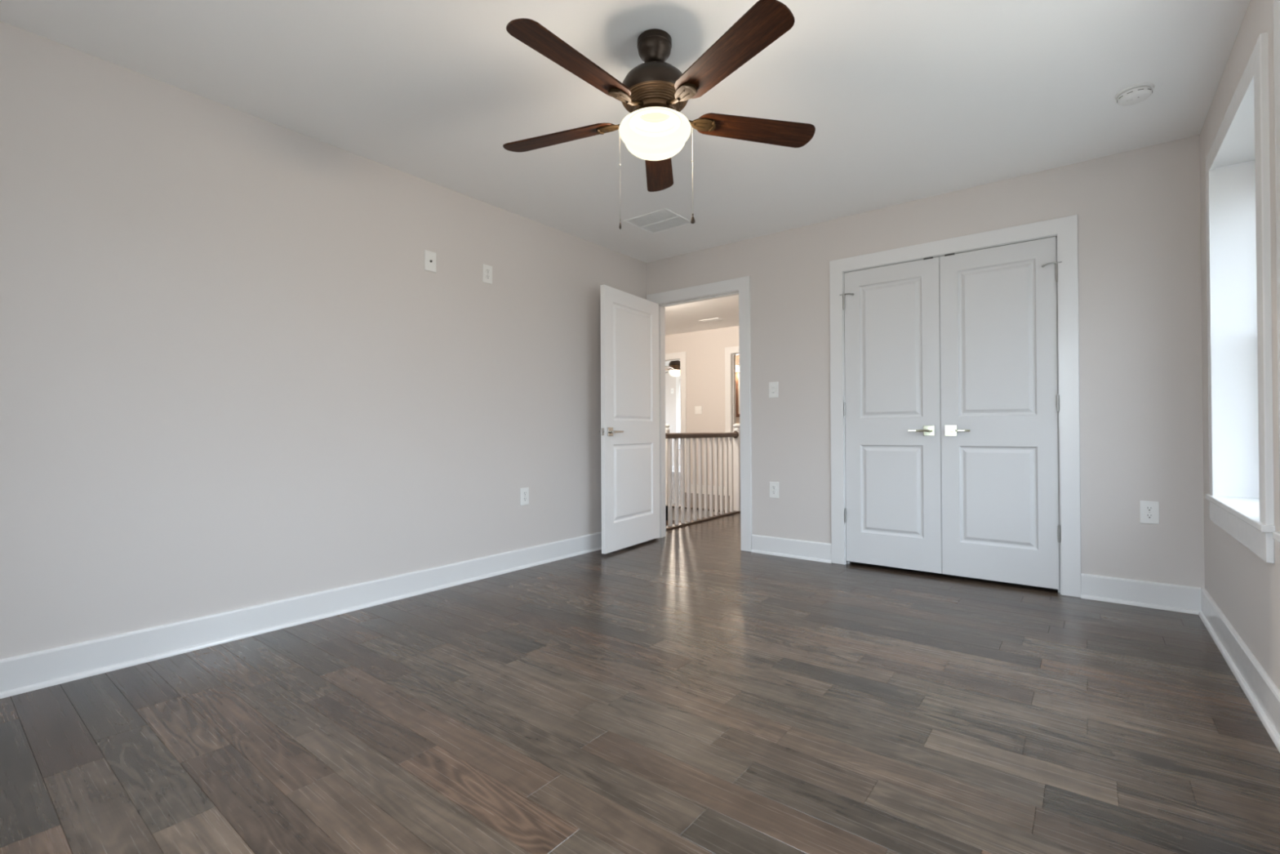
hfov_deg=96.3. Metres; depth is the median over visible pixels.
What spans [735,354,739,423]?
wall
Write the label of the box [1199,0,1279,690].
wall
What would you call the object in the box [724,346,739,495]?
door frame
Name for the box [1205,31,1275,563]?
window
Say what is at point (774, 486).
electrical outlet
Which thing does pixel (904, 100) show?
ceiling
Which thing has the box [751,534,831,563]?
baseboard
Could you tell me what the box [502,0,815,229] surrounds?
ceiling fan
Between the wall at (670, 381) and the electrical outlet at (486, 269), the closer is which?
the electrical outlet at (486, 269)
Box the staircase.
[666,504,729,525]
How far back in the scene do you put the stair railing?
6.07 m
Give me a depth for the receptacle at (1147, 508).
3.03 m
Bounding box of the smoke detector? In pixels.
[1115,82,1154,106]
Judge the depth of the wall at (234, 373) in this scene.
2.66 m
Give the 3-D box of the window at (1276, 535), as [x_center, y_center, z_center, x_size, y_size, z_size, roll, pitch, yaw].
[1.623,-0.413,1.200,0.230,1.679,1.107,-1,0,38]
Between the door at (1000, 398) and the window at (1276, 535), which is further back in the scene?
the door at (1000, 398)
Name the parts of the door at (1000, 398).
handle, lever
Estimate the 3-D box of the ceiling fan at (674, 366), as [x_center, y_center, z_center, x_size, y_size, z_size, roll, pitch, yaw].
[0.717,-1.207,11.177,1.256,0.440,1.280,-1,0,38]
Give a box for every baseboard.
[0,531,601,698]
[671,465,680,471]
[690,484,724,495]
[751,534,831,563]
[1080,573,1201,614]
[1198,587,1279,752]
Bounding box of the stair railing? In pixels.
[665,423,740,529]
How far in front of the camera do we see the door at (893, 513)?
3.83 m
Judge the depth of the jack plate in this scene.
3.42 m
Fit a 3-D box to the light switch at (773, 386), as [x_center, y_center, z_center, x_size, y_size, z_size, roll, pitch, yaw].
[1.011,-0.282,4.350,0.076,0.120,0.018,-1,0,38]
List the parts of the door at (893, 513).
lever, handle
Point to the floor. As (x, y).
(686, 690)
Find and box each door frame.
[646,275,751,551]
[665,351,686,492]
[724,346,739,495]
[829,214,1080,597]
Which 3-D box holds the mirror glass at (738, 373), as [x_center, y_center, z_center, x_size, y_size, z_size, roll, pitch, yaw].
[1.994,-0.567,9.450,0.840,0.687,0.010,-1,0,38]
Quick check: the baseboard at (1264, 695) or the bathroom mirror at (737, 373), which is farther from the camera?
the bathroom mirror at (737, 373)
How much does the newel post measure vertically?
1.030 m
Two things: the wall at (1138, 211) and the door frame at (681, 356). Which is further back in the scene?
the door frame at (681, 356)
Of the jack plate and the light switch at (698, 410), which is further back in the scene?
the light switch at (698, 410)
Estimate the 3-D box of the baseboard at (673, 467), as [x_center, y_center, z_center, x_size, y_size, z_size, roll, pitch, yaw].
[1.415,0.953,12.659,4.200,0.134,0.027,-1,0,38]
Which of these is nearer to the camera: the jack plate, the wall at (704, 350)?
the jack plate
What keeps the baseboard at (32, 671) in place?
attached to the wall at (234, 373)
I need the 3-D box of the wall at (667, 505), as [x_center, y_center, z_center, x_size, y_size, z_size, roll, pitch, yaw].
[-0.186,1.989,6.583,0.050,1.998,1.805,-1,0,38]
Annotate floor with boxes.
[0,471,1279,853]
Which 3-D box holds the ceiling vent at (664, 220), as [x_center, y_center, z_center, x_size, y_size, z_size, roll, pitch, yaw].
[0.133,-1.466,4.105,0.372,0.008,0.345,-1,0,38]
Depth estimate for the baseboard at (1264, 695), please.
2.08 m
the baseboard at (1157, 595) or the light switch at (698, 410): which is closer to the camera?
the baseboard at (1157, 595)
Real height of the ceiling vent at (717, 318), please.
0.006 m
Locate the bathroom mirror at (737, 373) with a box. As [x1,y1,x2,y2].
[735,371,739,417]
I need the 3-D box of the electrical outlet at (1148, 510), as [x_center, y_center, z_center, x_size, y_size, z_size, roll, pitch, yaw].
[2.696,0.452,3.035,0.076,0.120,0.009,-1,0,38]
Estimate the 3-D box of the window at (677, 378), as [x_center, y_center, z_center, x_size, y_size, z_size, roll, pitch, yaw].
[1.744,-0.340,12.529,2.204,1.679,0.230,-1,0,38]
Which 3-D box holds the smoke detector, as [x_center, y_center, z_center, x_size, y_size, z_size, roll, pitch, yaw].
[2.195,-1.469,2.545,0.134,0.042,0.141,-1,0,38]
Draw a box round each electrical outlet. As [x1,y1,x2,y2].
[482,263,492,284]
[520,487,528,505]
[769,481,778,497]
[1139,500,1159,524]
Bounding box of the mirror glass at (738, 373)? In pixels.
[737,373,739,413]
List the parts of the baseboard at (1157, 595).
shoe molding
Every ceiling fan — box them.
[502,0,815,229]
[665,360,679,376]
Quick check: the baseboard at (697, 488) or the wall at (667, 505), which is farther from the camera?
the baseboard at (697, 488)
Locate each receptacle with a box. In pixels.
[1145,506,1153,511]
[1145,513,1153,519]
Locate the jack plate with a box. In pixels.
[424,249,436,272]
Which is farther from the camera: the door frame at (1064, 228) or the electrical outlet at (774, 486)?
the electrical outlet at (774, 486)
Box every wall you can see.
[0,21,646,658]
[646,134,1204,588]
[665,325,738,485]
[665,365,680,466]
[665,505,667,520]
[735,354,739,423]
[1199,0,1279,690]
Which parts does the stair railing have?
handrail, rail, newel post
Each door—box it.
[599,284,659,554]
[839,257,942,573]
[939,236,1062,589]
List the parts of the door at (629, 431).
handle, lever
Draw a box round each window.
[675,375,680,448]
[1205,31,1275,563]
[1272,0,1279,542]
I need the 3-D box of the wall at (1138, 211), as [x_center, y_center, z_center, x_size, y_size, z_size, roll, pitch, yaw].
[0.511,-0.246,4.825,6.450,2.440,0.115,-1,0,38]
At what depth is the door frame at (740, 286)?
4.51 m
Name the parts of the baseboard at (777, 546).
shoe molding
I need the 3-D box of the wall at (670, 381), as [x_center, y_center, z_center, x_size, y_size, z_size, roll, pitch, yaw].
[1.479,-0.200,12.755,4.400,2.440,0.200,-1,0,38]
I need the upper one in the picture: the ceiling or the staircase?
the ceiling
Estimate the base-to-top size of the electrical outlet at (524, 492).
0.120 m
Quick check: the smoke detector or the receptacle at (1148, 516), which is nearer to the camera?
the smoke detector
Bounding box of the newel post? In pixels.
[665,423,670,505]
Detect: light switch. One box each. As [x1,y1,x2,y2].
[694,405,702,413]
[768,381,777,397]
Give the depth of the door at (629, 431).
4.60 m
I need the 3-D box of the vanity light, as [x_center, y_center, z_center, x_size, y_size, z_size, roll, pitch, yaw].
[1.948,-1.009,9.397,0.890,0.150,0.155,-1,0,38]
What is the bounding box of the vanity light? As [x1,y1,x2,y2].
[735,363,739,371]
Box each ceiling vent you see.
[623,208,691,234]
[699,317,724,322]
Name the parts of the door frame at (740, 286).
casing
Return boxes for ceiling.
[0,0,1249,365]
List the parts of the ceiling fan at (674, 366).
lamp shade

